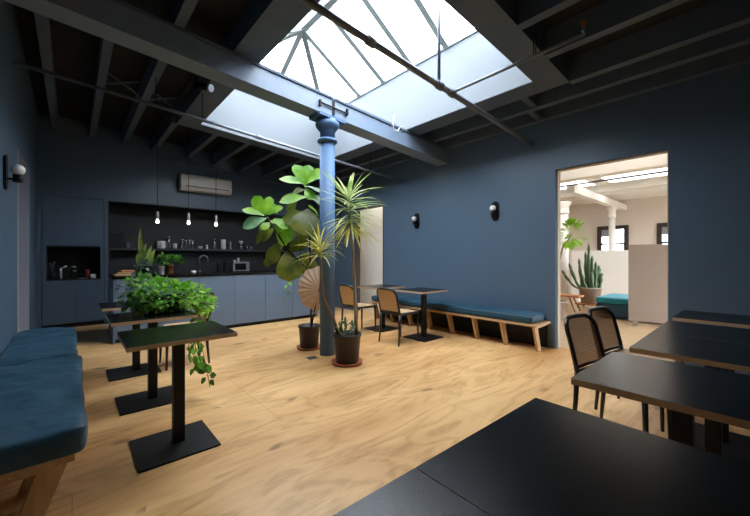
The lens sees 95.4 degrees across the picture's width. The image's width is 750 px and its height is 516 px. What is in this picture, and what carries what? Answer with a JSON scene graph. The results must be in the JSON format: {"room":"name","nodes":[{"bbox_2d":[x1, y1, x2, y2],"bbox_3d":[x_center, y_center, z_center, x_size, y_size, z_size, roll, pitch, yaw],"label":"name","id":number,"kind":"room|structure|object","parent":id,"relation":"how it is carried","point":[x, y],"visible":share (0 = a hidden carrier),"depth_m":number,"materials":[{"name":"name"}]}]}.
{"room":"common room","nodes":[
{"label":"common room","id":0,"kind":"room"},
{"bbox_2d":[0,0,37,356],"bbox_3d":[-2.432,-0.660,1.853,0.300,3.860,12.000,0,0,-42],"label":"wall","id":1,"kind":"structure","parent":0,"point":[18,107],"depth_m":3.37,"materials":[{"name":"blue paint"}]},
{"bbox_2d":[3,155,25,189],"bbox_3d":[-3.147,-0.730,2.986,0.133,0.300,0.124,0,0,-42],"label":"wall lamp","id":2,"kind":"object","parent":1,"relation":"attached to","point":[18,171],"visible":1,"depth_m":2.96,"materials":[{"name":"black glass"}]},
{"bbox_2d":[18,150,28,331],"bbox_3d":[-4.422,0.050,4.097,0.298,2.440,1.339,0,0,-42],"label":"trim","id":3,"kind":"structure","parent":1,"relation":"attached to","point":[23,188],"depth_m":4.65,"materials":[{"name":"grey paint"}]},
{"bbox_2d":[38,111,313,328],"bbox_3d":[-3.985,-0.660,7.928,5.440,3.860,0.750,0,0,-42],"label":"wall","id":4,"kind":"structure","parent":0,"point":[67,167],"depth_m":6.64,"materials":[{"name":"blue paint"}]},
{"bbox_2d":[38,127,313,190],"bbox_3d":[-3.723,-2.012,7.628,5.428,0.402,0.044,0,0,-42],"label":"trim","id":5,"kind":"structure","parent":4,"relation":"attached to","point":[39,128],"depth_m":6.96,"materials":[{"name":"grey paint"}]},
{"bbox_2d":[108,201,289,273],"bbox_3d":[-3.845,-0.351,7.959,3.790,1.443,0.586,0,0,-42],"label":"wall niche","id":6,"kind":"object","parent":4,"relation":"in","point":[127,218],"visible":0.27,"depth_m":7.87,"materials":[{"name":"grey paint"}]},
{"bbox_2d":[109,248,284,251],"bbox_3d":[-3.916,-0.163,8.039,3.742,0.045,0.305,0,0,-42],"label":"wall shelf","id":7,"kind":"object","parent":6,"relation":"attached to","point":[156,249],"visible":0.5,"depth_m":7.66,"materials":[{"name":"black wood"}]},
{"bbox_2d":[178,173,231,195],"bbox_3d":[-3.713,-1.573,7.508,1.033,0.355,0.238,0,0,-42],"label":"air conditioner","id":8,"kind":"object","parent":4,"relation":"attached to","point":[199,184],"visible":1,"depth_m":7.39,"materials":[{"name":"white plastic"}]},
{"bbox_2d":[13,0,715,171],"bbox_3d":[-0.245,-2.376,3.659,5.770,0.449,12.200,0,0,-42],"label":"ceiling","id":9,"kind":"structure","parent":0,"point":[75,51],"depth_m":4.28,"materials":[{"name":"black paint"}]},
{"bbox_2d":[34,12,58,129],"bbox_3d":[-1.890,-2.372,1.799,0.085,0.260,11.200,0,0,-42],"label":"ceiling beam","id":10,"kind":"structure","parent":9,"relation":"attached to","point":[42,22],"depth_m":3.94,"materials":[{"name":"grey paint"}]},
{"bbox_2d":[89,38,113,137],"bbox_3d":[-1.516,-2.340,2.131,0.085,0.260,11.200,0,0,-42],"label":"ceiling beam","id":11,"kind":"structure","parent":9,"relation":"attached to","point":[105,46],"depth_m":4.31,"materials":[{"name":"grey paint"}]},
{"bbox_2d":[106,71,141,97],"bbox_3d":[-3.357,-2.322,4.568,0.090,0.232,0.395,0,0,44],"label":"brace","id":12,"kind":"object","parent":11,"relation":"attached to","point":[124,83],"depth_m":4.55,"materials":[{"name":"grey paint"}]},
{"bbox_2d":[156,113,158,223],"bbox_3d":[-3.645,-1.486,5.723,0.054,1.851,0.054,0,0,-42],"label":"pendant light","id":13,"kind":"object","parent":9,"relation":"hanging from","point":[157,212],"visible":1,"depth_m":5.72,"materials":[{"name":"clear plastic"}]},
{"bbox_2d":[122,0,197,144],"bbox_3d":[-1.157,-2.309,2.449,0.085,0.260,11.200,0,0,-42],"label":"ceiling beam","id":14,"kind":"structure","parent":9,"relation":"attached to","point":[179,14],"depth_m":4.23,"materials":[{"name":"grey paint"}]},
{"bbox_2d":[149,91,178,110],"bbox_3d":[-3.064,-2.291,4.962,0.090,0.232,0.395,0,0,44],"label":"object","id":15,"kind":"structure","parent":14,"relation":"attached to","point":[159,96],"depth_m":4.95,"materials":[{"name":"grey paint"}]},
{"bbox_2d":[167,74,213,116],"bbox_3d":[-2.521,-2.070,4.615,0.189,0.219,1.750,0,0,-42],"label":"spotlight","id":16,"kind":"object","parent":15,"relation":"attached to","point":[197,85],"visible":0.96,"depth_m":4.14,"materials":[{"name":"metal"}]},
{"bbox_2d":[12,60,400,180],"bbox_3d":[-1.522,-1.861,5.146,5.430,0.641,0.060,0,0,-42],"label":"pipe","id":17,"kind":"object","parent":14,"relation":"attached to","point":[14,62],"visible":1,"depth_m":4.21,"materials":[{"name":"grey metal"}]},
{"bbox_2d":[151,113,177,151],"bbox_3d":[-3.867,-2.278,6.229,0.085,0.260,1.948,0,0,-42],"label":"ceiling beam","id":18,"kind":"structure","parent":9,"relation":"attached to","point":[168,124],"depth_m":6.04,"materials":[{"name":"grey paint"}]},
{"bbox_2d":[187,127,189,224],"bbox_3d":[-3.294,-1.476,6.034,0.054,1.812,0.054,0,0,-42],"label":"pendant light","id":19,"kind":"object","parent":9,"relation":"hanging from","point":[188,214],"visible":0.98,"depth_m":6.03,"materials":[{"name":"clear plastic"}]},
{"bbox_2d":[185,131,216,159],"bbox_3d":[-3.404,-2.239,6.640,0.085,0.260,1.948,0,0,-42],"label":"ceiling beam","id":20,"kind":"structure","parent":9,"relation":"attached to","point":[202,139],"depth_m":6.62,"materials":[{"name":"grey paint"}]},
{"bbox_2d":[213,140,248,165],"bbox_3d":[-2.985,-2.203,7.012,0.085,0.260,1.948,0,0,-42],"label":"ceiling beam","id":21,"kind":"structure","parent":9,"relation":"attached to","point":[231,148],"depth_m":6.98,"materials":[{"name":"grey paint"}]},
{"bbox_2d":[238,148,276,171],"bbox_3d":[-2.566,-2.167,7.383,0.085,0.260,1.948,0,0,-42],"label":"ceiling beam","id":22,"kind":"structure","parent":9,"relation":"attached to","point":[259,155],"depth_m":7.39,"materials":[{"name":"grey paint"}]},
{"bbox_2d":[262,155,303,176],"bbox_3d":[-2.132,-2.130,7.768,0.085,0.260,1.948,0,0,-42],"label":"ceiling beam","id":23,"kind":"structure","parent":9,"relation":"attached to","point":[285,161],"depth_m":7.78,"materials":[{"name":"grey paint"}]},
{"bbox_2d":[285,162,319,176],"bbox_3d":[-1.653,-2.089,8.193,0.085,0.260,1.948,0,0,-42],"label":"ceiling beam","id":24,"kind":"structure","parent":9,"relation":"attached to","point":[314,165],"depth_m":8.10,"materials":[{"name":"grey paint"}]},
{"bbox_2d":[298,23,749,184],"bbox_3d":[1.679,-2.066,4.964,0.085,0.260,11.200,0,0,-42],"label":"ceiling beam","id":25,"kind":"structure","parent":9,"relation":"attached to","point":[739,36],"depth_m":3.97,"materials":[{"name":"grey paint"}]},
{"bbox_2d":[521,94,536,107],"bbox_3d":[1.960,-2.082,4.345,0.300,0.259,0.080,0,0,-42],"label":"ceiling beam","id":26,"kind":"structure","parent":9,"relation":"attached to","point":[531,101],"depth_m":4.34,"materials":[{"name":"grey paint"}]},
{"bbox_2d":[310,43,749,186],"bbox_3d":[1.974,-2.041,5.226,0.085,0.260,11.200,0,0,-42],"label":"ceiling beam","id":27,"kind":"structure","parent":9,"relation":"attached to","point":[737,56],"depth_m":4.22,"materials":[{"name":"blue paint"}]},
{"bbox_2d":[528,109,541,119],"bbox_3d":[2.193,-2.056,4.686,0.300,0.259,0.080,0,0,-42],"label":"ceiling","id":28,"kind":"structure","parent":9,"relation":"attached to","point":[537,115],"depth_m":4.69,"materials":[{"name":"grey paint"}]},
{"bbox_2d":[518,0,580,29],"bbox_3d":[2.754,-2.167,1.386,0.085,0.260,4.418,0,0,-42],"label":"ceiling beam","id":29,"kind":"structure","parent":9,"relation":"attached to","point":[530,12],"depth_m":2.90,"materials":[{"name":"grey paint"}]},
{"bbox_2d":[545,0,689,58],"bbox_3d":[3.188,-2.130,1.771,0.085,0.260,4.418,0,0,-42],"label":"ceiling beam","id":30,"kind":"structure","parent":9,"relation":"attached to","point":[610,16],"depth_m":3.03,"materials":[{"name":"grey paint"}]},
{"bbox_2d":[569,0,749,83],"bbox_3d":[3.667,-2.089,2.195,0.085,0.260,4.418,0,0,-42],"label":"ceiling beam","id":31,"kind":"structure","parent":9,"relation":"attached to","point":[718,16],"depth_m":3.21,"materials":[{"name":"grey paint"}]},
{"bbox_2d":[201,0,532,158],"bbox_3d":[-0.510,-2.437,4.674,2.480,0.906,4.390,0,0,-42],"label":"shaft","id":32,"kind":"structure","parent":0,"point":[413,101],"depth_m":5.36,"materials":[{"name":"paint"}]},
{"bbox_2d":[176,0,568,164],"bbox_3d":[-0.510,-2.186,4.674,2.920,0.447,4.830,0,0,-42],"label":"trim","id":33,"kind":"structure","parent":32,"relation":"attached to","point":[264,23],"depth_m":3.46,"materials":[{"name":"grey paint"}]},
{"bbox_2d":[278,0,477,102],"bbox_3d":[-0.510,-3.295,4.674,2.450,0.831,4.360,0,0,-42],"label":"skylight","id":34,"kind":"object","parent":32,"relation":"attached to","point":[302,30],"visible":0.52,"depth_m":5.29,"materials":[{"name":"white metal"}]},
{"bbox_2d":[297,0,585,145],"bbox_3d":[0.823,-2.398,2.836,4.999,1.585,1.332,0,0,-42],"label":"pipe","id":35,"kind":"object","parent":32,"relation":"attached to","point":[370,41],"visible":1,"depth_m":3.17,"materials":[{"name":"black metal"}]},
{"bbox_2d":[360,207,382,307],"bbox_3d":[0.062,-0.260,8.670,0.100,3.059,3.490,0,0,-42],"label":"wall","id":36,"kind":"structure","parent":0,"point":[371,263],"depth_m":8.77,"materials":[{"name":"white paint"}]},
{"bbox_2d":[0,293,749,515],"bbox_3d":[2.774,1.330,6.337,13.840,0.120,12.200,0,0,-42],"label":"floor","id":37,"kind":"structure","parent":0,"point":[298,435],"depth_m":2.79,"materials":[{"name":"brown wood"}]},
{"bbox_2d":[0,454,74,515],"bbox_3d":[-2.567,1.087,2.575,0.444,0.364,3.080,0,0,-42],"label":"bench","id":38,"kind":"object","parent":37,"relation":"on","point":[41,481],"visible":0.14,"depth_m":1.52,"materials":[{"name":"brown wood"}]},
{"bbox_2d":[0,327,77,366],"bbox_3d":[-3.050,0.826,3.139,0.477,0.154,1.555,0,0,-42],"label":"bench cushion","id":39,"kind":"object","parent":38,"relation":"on","point":[26,346],"visible":0.74,"depth_m":2.98,"materials":[{"name":"teal fabric"}]},
{"bbox_2d":[0,355,87,474],"bbox_3d":[-2.011,0.823,1.982,0.500,0.160,1.535,0,0,-42],"label":"bench cushion","id":40,"kind":"object","parent":38,"relation":"on","point":[43,414],"visible":1,"depth_m":1.70,"materials":[{"name":"teal fabric"}]},
{"bbox_2d":[42,195,103,327],"bbox_3d":[-5.611,0.100,6.371,0.840,2.339,0.580,0,0,-42],"label":"tall cabinet","id":41,"kind":"object","parent":37,"relation":"on","point":[72,228],"visible":0.99,"depth_m":6.19,"materials":[{"name":"blue paint"}]},
{"bbox_2d":[48,261,56,278],"bbox_3d":[-5.784,0.238,6.125,0.116,0.321,0.116,0,0,-42],"label":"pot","id":42,"kind":"object","parent":41,"relation":"in","point":[51,275],"visible":0.97,"depth_m":6.10,"materials":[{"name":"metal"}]},
{"bbox_2d":[70,269,77,278],"bbox_3d":[-5.574,0.281,6.324,0.100,0.235,0.160,0,0,-42],"label":"jar","id":43,"kind":"object","parent":41,"relation":"in","point":[73,272],"visible":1,"depth_m":6.29,"materials":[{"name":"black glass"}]},
{"bbox_2d":[99,301,161,381],"bbox_3d":[-2.692,0.894,3.841,0.624,0.749,0.570,0,0,-42],"label":"cafe table","id":44,"kind":"object","parent":37,"relation":"on","point":[136,369],"visible":0.56,"depth_m":3.75,"materials":[{"name":"black metal"}]},
{"bbox_2d":[106,310,197,415],"bbox_3d":[-2.021,0.894,3.093,0.624,0.749,0.570,0,0,-42],"label":"cafe table","id":45,"kind":"object","parent":37,"relation":"on","point":[154,397],"visible":0.82,"depth_m":3.02,"materials":[{"name":"black metal"}]},
{"bbox_2d":[114,270,218,385],"bbox_3d":[-1.893,0.639,3.264,0.921,1.038,0.593,0,0,-6],"label":"pothos","id":46,"kind":"object","parent":45,"relation":"on","point":[151,303],"visible":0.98,"depth_m":3.11,"materials":[{"name":"green plant"}]},
{"bbox_2d":[143,294,186,313],"bbox_3d":[-1.988,0.444,3.236,0.364,0.150,0.270,0,0,-42],"label":"pot","id":47,"kind":"object","parent":46,"relation":"on","point":[175,308],"depth_m":3.13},
{"bbox_2d":[117,321,236,473],"bbox_3d":[-1.374,0.894,2.370,0.624,0.749,0.570,0,0,-42],"label":"cafe table","id":48,"kind":"object","parent":37,"relation":"on","point":[152,451],"visible":1,"depth_m":2.30,"materials":[{"name":"black metal"}]},
{"bbox_2d":[158,292,215,370],"bbox_3d":[-2.256,0.856,4.127,0.572,0.829,0.434,0,0,-42],"label":"cane chair","id":49,"kind":"object","parent":37,"relation":"on","point":[213,294],"visible":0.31,"depth_m":4.08,"materials":[{"name":"black wood"}]},
{"bbox_2d":[108,270,316,343],"bbox_3d":[-2.782,0.777,6.415,3.474,0.984,0.834,0,0,-42],"label":"kitchen island","id":50,"kind":"object","parent":37,"relation":"on","point":[244,298],"visible":0.62,"depth_m":6.23,"materials":[{"name":"blue paint"}]},
{"bbox_2d":[108,270,275,278],"bbox_3d":[-2.782,0.305,6.415,3.474,0.040,0.834,0,0,-42],"label":"island countertop","id":51,"kind":"structure","parent":50,"relation":"on","point":[221,273],"depth_m":5.90,"materials":[{"name":"black stone"}]},
{"bbox_2d":[133,258,154,273],"bbox_3d":[-3.697,0.149,5.446,0.289,0.265,0.298,0,0,4],"label":"leaf plant","id":52,"kind":"object","parent":51,"relation":"on","point":[142,261],"visible":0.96,"depth_m":5.42,"materials":[{"name":"plant"}]},
{"bbox_2d":[136,227,154,272],"bbox_3d":[-3.849,-0.107,5.747,0.237,0.778,0.185,0,0,-7],"label":"snake plant","id":53,"kind":"object","parent":51,"relation":"on","point":[142,252],"visible":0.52,"depth_m":5.69,"materials":[{"name":"green plant"}]},
{"bbox_2d":[153,252,168,274],"bbox_3d":[-3.475,0.097,5.529,0.222,0.370,0.265,0,0,19],"label":"potted fern","id":54,"kind":"object","parent":51,"relation":"on","point":[160,269],"visible":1,"depth_m":5.48,"materials":[{"name":"green plant"}]},
{"bbox_2d":[157,266,164,274],"bbox_3d":[-3.458,0.215,5.514,0.107,0.133,0.107,0,0,-42],"label":"pot","id":55,"kind":"object","parent":54,"relation":"on","point":[160,269],"depth_m":5.47,"materials":[{"name":"ceramic"}]},
{"bbox_2d":[162,254,184,273],"bbox_3d":[-3.479,0.110,5.884,0.314,0.343,0.372,0,0,35],"label":"potted herb","id":56,"kind":"object","parent":51,"relation":"on","point":[169,268],"visible":0.87,"depth_m":5.82,"materials":[{"name":"plant"}]},
{"bbox_2d":[165,265,173,273],"bbox_3d":[-3.503,0.208,5.822,0.136,0.148,0.136,0,0,-42],"label":"pot","id":57,"kind":"object","parent":56,"relation":"on","point":[169,269],"depth_m":5.77,"materials":[{"name":"ceramic"}]},
{"bbox_2d":[242,165,319,350],"bbox_3d":[-1.229,-0.018,4.720,1.202,2.573,0.482,0,0,-5],"label":"potted plant","id":58,"kind":"object","parent":37,"relation":"on","point":[299,221],"visible":0.94,"depth_m":4.69,"materials":[{"name":"plant"}]},
{"bbox_2d":[298,266,319,326],"bbox_3d":[-0.884,0.555,4.619,0.301,0.862,0.098,0,0,-6],"label":"palm","id":59,"kind":"object","parent":58,"relation":"on","point":[308,291],"visible":0.98,"depth_m":4.59,"materials":[{"name":"beige plant"}]},
{"bbox_2d":[298,323,319,348],"bbox_3d":[-0.916,1.100,4.762,0.305,0.308,0.305,0,0,-42],"label":"pot","id":60,"kind":"object","parent":58,"relation":"on","point":[309,336],"depth_m":4.65,"materials":[{"name":"ceramic"}]},
{"bbox_2d":[309,111,345,355],"bbox_3d":[-0.622,-0.273,4.461,0.400,3.085,0.310,0,0,-42],"label":"column","id":61,"kind":"structure","parent":37,"relation":"on","point":[326,124],"depth_m":4.37,"materials":[{"name":"blue metal"}]},
{"bbox_2d":[4,0,332,116],"bbox_3d":[-1.737,-2.034,3.526,2.955,0.441,0.290,0,0,-42],"label":"steel beam","id":62,"kind":"structure","parent":61,"relation":"on","point":[122,23],"depth_m":3.28,"materials":[{"name":"metal"}]},
{"bbox_2d":[319,99,348,115],"bbox_3d":[-0.527,-1.926,4.407,0.444,0.185,0.032,0,0,-42],"label":"bracket","id":63,"kind":"object","parent":62,"relation":"attached to","point":[320,100],"visible":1,"depth_m":4.41,"materials":[{"name":"grey metal"}]},
{"bbox_2d":[333,98,449,165],"bbox_3d":[0.305,-1.860,5.337,2.455,0.409,0.290,0,0,-42],"label":"steel beam","id":64,"kind":"structure","parent":61,"relation":"on","point":[359,122],"depth_m":5.13,"materials":[{"name":"metal"}]},
{"bbox_2d":[292,170,385,366],"bbox_3d":[-0.397,0.100,4.016,1.170,2.336,0.820,0,0,-10],"label":"dracaena","id":65,"kind":"object","parent":37,"relation":"on","point":[347,342],"visible":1,"depth_m":4.01,"materials":[{"name":"plant"}]},
{"bbox_2d":[333,330,360,364],"bbox_3d":[-0.333,1.083,4.090,0.340,0.343,0.340,0,0,-42],"label":"pot","id":66,"kind":"object","parent":65,"relation":"on","point":[347,344],"depth_m":3.97,"materials":[{"name":"plastic"}]},
{"bbox_2d":[338,284,376,331],"bbox_3d":[-0.305,0.856,5.745,0.572,0.829,0.434,0,0,-42],"label":"cane chair","id":67,"kind":"object","parent":37,"relation":"on","point":[347,301],"visible":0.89,"depth_m":5.66,"materials":[{"name":"brown wicker"}]},
{"bbox_2d":[357,284,404,331],"bbox_3d":[0.107,0.894,6.110,0.624,0.749,0.570,0,0,-42],"label":"cafe table","id":68,"kind":"object","parent":37,"relation":"on","point":[384,328],"visible":0.6,"depth_m":6.02,"materials":[{"name":"black laminate"}]},
{"bbox_2d":[376,287,418,346],"bbox_3d":[0.334,0.856,5.108,0.572,0.829,0.434,0,0,-42],"label":"cane chair","id":69,"kind":"object","parent":37,"relation":"on","point":[388,297],"visible":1,"depth_m":4.97,"materials":[{"name":"black wicker"}]},
{"bbox_2d":[333,468,489,515],"bbox_3d":[0.036,0.894,0.417,0.649,0.749,0.570,0,0,-40],"label":"cafe table","id":70,"kind":"object","parent":37,"relation":"on","point":[413,493],"visible":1,"depth_m":0.73,"materials":[{"name":"black laminate"}]},
{"bbox_2d":[395,287,447,341],"bbox_3d":[0.748,0.894,5.449,0.624,0.749,0.570,0,0,-42],"label":"cafe table","id":71,"kind":"object","parent":37,"relation":"on","point":[424,336],"visible":1,"depth_m":5.39,"materials":[{"name":"black metal"}]},
{"bbox_2d":[370,301,550,350],"bbox_3d":[1.172,1.082,5.862,0.454,0.374,3.345,0,0,-42],"label":"bench","id":72,"kind":"object","parent":37,"relation":"on","point":[535,333],"visible":0.64,"depth_m":5.37,"materials":[{"name":"brown wood"}]},
{"bbox_2d":[398,296,420,307],"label":"bench cushion","id":73,"kind":"object","parent":72,"relation":"on","point":[409,301],"depth_m":6.22,"materials":[{"name":"teal fabric"}]},
{"bbox_2d":[427,299,445,308],"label":"bench cushion","id":74,"kind":"object","parent":72,"relation":"on","point":[430,303],"depth_m":5.86,"materials":[{"name":"teal fabric"}]},
{"bbox_2d":[435,302,544,323],"bbox_3d":[1.696,0.832,5.271,0.454,0.122,1.635,0,0,-42],"label":"bench cushion","id":75,"kind":"object","parent":72,"relation":"on","point":[523,316],"visible":1,"depth_m":5.01,"materials":[{"name":"teal fabric"}]},
{"bbox_2d":[560,201,571,304],"bbox_3d":[5.007,-0.089,9.048,0.352,2.716,0.352,0,0,-42],"label":"column","id":76,"kind":"structure","parent":37,"relation":"on","point":[564,206],"depth_m":8.96,"materials":[{"name":"white paint"}]},
{"bbox_2d":[560,293,583,311],"bbox_3d":[4.298,1.085,8.396,0.380,0.379,1.400,0,0,-42],"label":"bench","id":77,"kind":"object","parent":37,"relation":"on","point":[569,296],"visible":0.44,"depth_m":7.94,"materials":[{"name":"brown wood"}]},
{"bbox_2d":[560,218,588,319],"bbox_3d":[3.940,0.236,6.973,0.842,2.064,0.626,0,0,-24],"label":"tree","id":78,"kind":"object","parent":37,"relation":"on","point":[570,221],"visible":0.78,"depth_m":6.91,"materials":[{"name":"green plant"}]},
{"bbox_2d":[416,398,749,515],"bbox_3d":[0.531,0.894,0.838,0.649,0.749,0.570,0,0,-40],"label":"cafe table","id":79,"kind":"object","parent":37,"relation":"on","point":[542,457],"visible":0.9,"depth_m":0.83,"materials":[{"name":"black laminate"}]},
{"bbox_2d":[575,302,595,307],"bbox_3d":[5.351,1.210,8.500,0.520,0.119,0.520,0,0,-42],"label":"plant stand","id":80,"kind":"object","parent":37,"relation":"on","point":[578,303],"visible":0.25,"depth_m":8.38,"materials":[{"name":"brown wood"}]},
{"bbox_2d":[562,243,602,303],"bbox_3d":[5.199,0.403,8.578,0.900,1.488,0.524,0,0,27],"label":"potted cactus","id":81,"kind":"object","parent":80,"relation":"on","point":[586,287],"visible":0.99,"depth_m":8.44,"materials":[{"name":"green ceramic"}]},
{"bbox_2d":[579,287,602,303],"bbox_3d":[5.351,0.948,8.500,0.525,0.398,0.525,0,0,-42],"label":"pot","id":82,"kind":"object","parent":81,"relation":"attached to","point":[590,294],"depth_m":8.33,"materials":[{"name":"ceramic"}]},
{"bbox_2d":[572,250,627,300],"bbox_3d":[6.580,0.544,9.158,0.300,1.449,2.369,0,0,-42],"label":"divider","id":83,"kind":"object","parent":37,"relation":"on","point":[613,264],"visible":0.36,"depth_m":9.32,"materials":[{"name":"paint"}]},
{"bbox_2d":[606,206,617,249],"bbox_3d":[6.836,-0.089,9.850,0.272,2.716,0.272,0,0,-42],"label":"column","id":84,"kind":"structure","parent":37,"relation":"on","point":[611,209],"depth_m":9.78,"materials":[{"name":"white paint"}]},
{"bbox_2d":[567,185,626,210],"bbox_3d":[6.118,-1.538,9.213,4.580,0.175,0.160,0,0,-42],"label":"ceiling beam","id":85,"kind":"structure","parent":84,"relation":"on","point":[578,191],"depth_m":8.61,"materials":[{"name":"white paint"}]},
{"bbox_2d":[564,313,670,439],"bbox_3d":[1.698,0.856,2.428,0.434,0.829,0.572,0,0,-31],"label":"cane chair","id":86,"kind":"object","parent":37,"relation":"on","point":[568,319],"visible":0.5,"depth_m":2.58,"materials":[{"name":"black wicker"}]},
{"bbox_2d":[596,293,662,323],"bbox_3d":[5.493,1.054,7.144,1.180,0.429,1.220,0,0,-42],"label":"ottoman","id":87,"kind":"object","parent":37,"relation":"on","point":[617,303],"visible":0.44,"depth_m":6.97,"materials":[{"name":"teal fabric"}]},
{"bbox_2d":[596,293,627,304],"bbox_3d":[5.493,0.897,7.144,1.180,0.115,1.220,0,0,-42],"label":"cushion","id":88,"kind":"object","parent":87,"relation":"on","point":[613,298],"depth_m":7.08,"materials":[{"name":"teal fabric"}]},
{"bbox_2d":[588,306,683,431],"bbox_3d":[2.109,0.856,2.807,0.434,0.829,0.572,0,0,-32],"label":"cane chair","id":89,"kind":"object","parent":37,"relation":"on","point":[599,309],"visible":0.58,"depth_m":2.99,"materials":[{"name":"brown wicker"}]},
{"bbox_2d":[628,244,666,325],"bbox_3d":[5.120,0.519,6.212,0.820,1.499,0.240,0,0,34],"label":"board","id":90,"kind":"object","parent":37,"relation":"on","point":[647,263],"visible":0.56,"depth_m":6.26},
{"bbox_2d":[571,351,749,446],"bbox_3d":[1.265,0.894,1.463,0.624,0.749,0.570,0,0,-42],"label":"cafe table","id":91,"kind":"object","parent":37,"relation":"on","point":[689,391],"visible":0.8,"depth_m":1.40,"materials":[{"name":"black laminate"}]},
{"bbox_2d":[629,332,749,455],"bbox_3d":[1.886,0.894,1.960,0.624,0.749,0.570,0,0,-42],"label":"cafe table","id":92,"kind":"object","parent":37,"relation":"on","point":[713,354],"visible":0.49,"depth_m":1.91,"materials":[{"name":"black laminate"}]},
{"bbox_2d":[652,321,749,463],"bbox_3d":[2.356,0.894,2.377,0.624,0.749,0.570,0,0,-42],"label":"cafe table","id":93,"kind":"object","parent":37,"relation":"on","point":[735,446],"visible":0.57,"depth_m":2.32,"materials":[{"name":"black laminate"}]},
{"bbox_2d":[673,310,749,372],"bbox_3d":[2.986,0.894,2.936,0.624,0.749,0.570,0,0,-42],"label":"cafe table","id":94,"kind":"object","parent":37,"relation":"on","point":[721,319],"visible":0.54,"depth_m":2.89,"materials":[{"name":"black laminate"}]},
{"bbox_3d":[-3.831,0.832,7.943,3.780,0.874,0.552,0,0,-42],"label":"base cabinet","id":95,"kind":"object","parent":37,"relation":"on","visible":0},
{"bbox_3d":[-3.831,0.374,7.943,3.742,0.038,0.562,0,0,-42],"label":"countertop","id":96,"kind":"structure","parent":95,"relation":"on","visible":0},
{"bbox_2d":[230,262,248,270],"bbox_3d":[-3.313,0.236,8.329,0.380,0.235,0.300,0,0,-42],"label":"microwave","id":97,"kind":"object","parent":96,"relation":"on","point":[234,266],"visible":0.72,"depth_m":8.22,"materials":[{"name":"grey metal"}]},
{"bbox_2d":[314,63,749,374],"bbox_3d":[1.798,-0.455,5.605,0.130,3.450,12.000,0,0,-42],"label":"wall","id":98,"kind":"structure","parent":0,"point":[509,261],"depth_m":4.81,"materials":[{"name":"blue paint"}]},
{"bbox_2d":[355,204,383,310],"bbox_3d":[-0.093,0.070,7.737,0.142,2.400,0.978,0,0,-42],"label":"door frame","id":99,"kind":"structure","parent":98,"relation":"in","point":[357,248],"depth_m":8.06,"materials":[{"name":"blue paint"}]},
{"bbox_2d":[412,213,418,228],"bbox_3d":[0.763,-0.698,6.573,0.133,0.300,0.124,0,0,-42],"label":"wall lamp","id":100,"kind":"object","parent":98,"relation":"attached to","point":[415,219],"visible":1,"depth_m":6.56,"materials":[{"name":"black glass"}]},
{"bbox_2d":[489,201,498,219],"bbox_3d":[1.852,-0.726,5.346,0.133,0.300,0.124,0,0,-42],"label":"wall lamp","id":101,"kind":"object","parent":98,"relation":"attached to","point":[494,208],"visible":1,"depth_m":5.34,"materials":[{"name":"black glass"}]},
{"bbox_2d":[557,150,668,348],"bbox_3d":[2.956,0.030,4.330,0.099,2.480,1.193,0,0,-42],"label":"door frame","id":102,"kind":"structure","parent":98,"relation":"in","point":[665,151],"depth_m":4.54,"materials":[{"name":"beige paint"}]},
{"bbox_2d":[560,176,666,205],"bbox_3d":[5.131,-1.840,8.027,8.070,0.100,11.600,0,0,-42],"label":"ceiling","id":103,"kind":"structure","parent":0,"point":[656,193],"depth_m":9.94,"materials":[{"name":"white paint"}]},
{"bbox_2d":[560,179,597,189],"bbox_3d":[4.514,-1.764,8.549,0.900,0.048,1.600,0,0,-42],"label":"ceiling light","id":104,"kind":"object","parent":103,"relation":"attached to","point":[588,180],"visible":0.26,"depth_m":8.20,"materials":[{"name":"white paint"}]},
{"bbox_2d":[560,153,666,183],"bbox_3d":[2.819,-1.517,5.976,0.250,0.544,11.180,0,0,-42],"label":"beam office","id":105,"kind":"structure","parent":103,"relation":"attached to","point":[654,162],"depth_m":5.03,"materials":[{"name":"white paint"}]},
{"bbox_2d":[560,177,666,197],"bbox_3d":[5.718,-1.710,8.548,0.120,0.159,11.180,0,0,-42],"label":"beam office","id":106,"kind":"structure","parent":103,"relation":"attached to","point":[662,180],"depth_m":8.16,"materials":[{"name":"white paint"}]},
{"bbox_2d":[560,185,666,200],"bbox_3d":[6.504,-1.740,9.245,0.120,0.099,11.180,0,0,-42],"label":"ceiling beam","id":107,"kind":"structure","parent":103,"relation":"attached to","point":[660,187],"depth_m":9.02,"materials":[{"name":"white paint"}]},
{"bbox_2d":[560,170,666,187],"bbox_3d":[4.222,-1.651,7.221,0.036,0.278,11.160,0,0,-42],"label":"conduit","id":108,"kind":"object","parent":103,"relation":"hanging from","point":[666,170],"visible":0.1,"depth_m":6.67,"materials":[{"name":"metal"}]},
{"bbox_2d":[600,168,666,182],"bbox_3d":[5.659,-1.764,7.258,0.900,0.048,1.350,0,0,-42],"label":"ceiling light","id":109,"kind":"object","parent":103,"relation":"attached to","point":[661,169],"visible":0.27,"depth_m":7.41,"materials":[{"name":"white paint"}]},
{"bbox_2d":[568,196,666,292],"bbox_3d":[8.075,-0.260,10.638,0.200,3.060,11.200,0,0,-42],"label":"wall","id":110,"kind":"structure","parent":0,"point":[642,215],"depth_m":10.69,"materials":[{"name":"white paint"}]},
{"bbox_2d":[597,225,628,250],"bbox_3d":[7.644,-0.450,10.981,0.110,1.100,0.845,0,0,-42],"label":"window","id":111,"kind":"structure","parent":110,"relation":"in","point":[602,231],"depth_m":11.05,"materials":[{"name":"brown paint"}]},
{"bbox_2d":[657,223,666,243],"bbox_3d":[8.659,-0.450,9.837,0.110,1.100,0.836,0,0,-42],"label":"window","id":112,"kind":"structure","parent":110,"relation":"in","point":[661,227],"depth_m":10.04,"materials":[{"name":"brown paint"}]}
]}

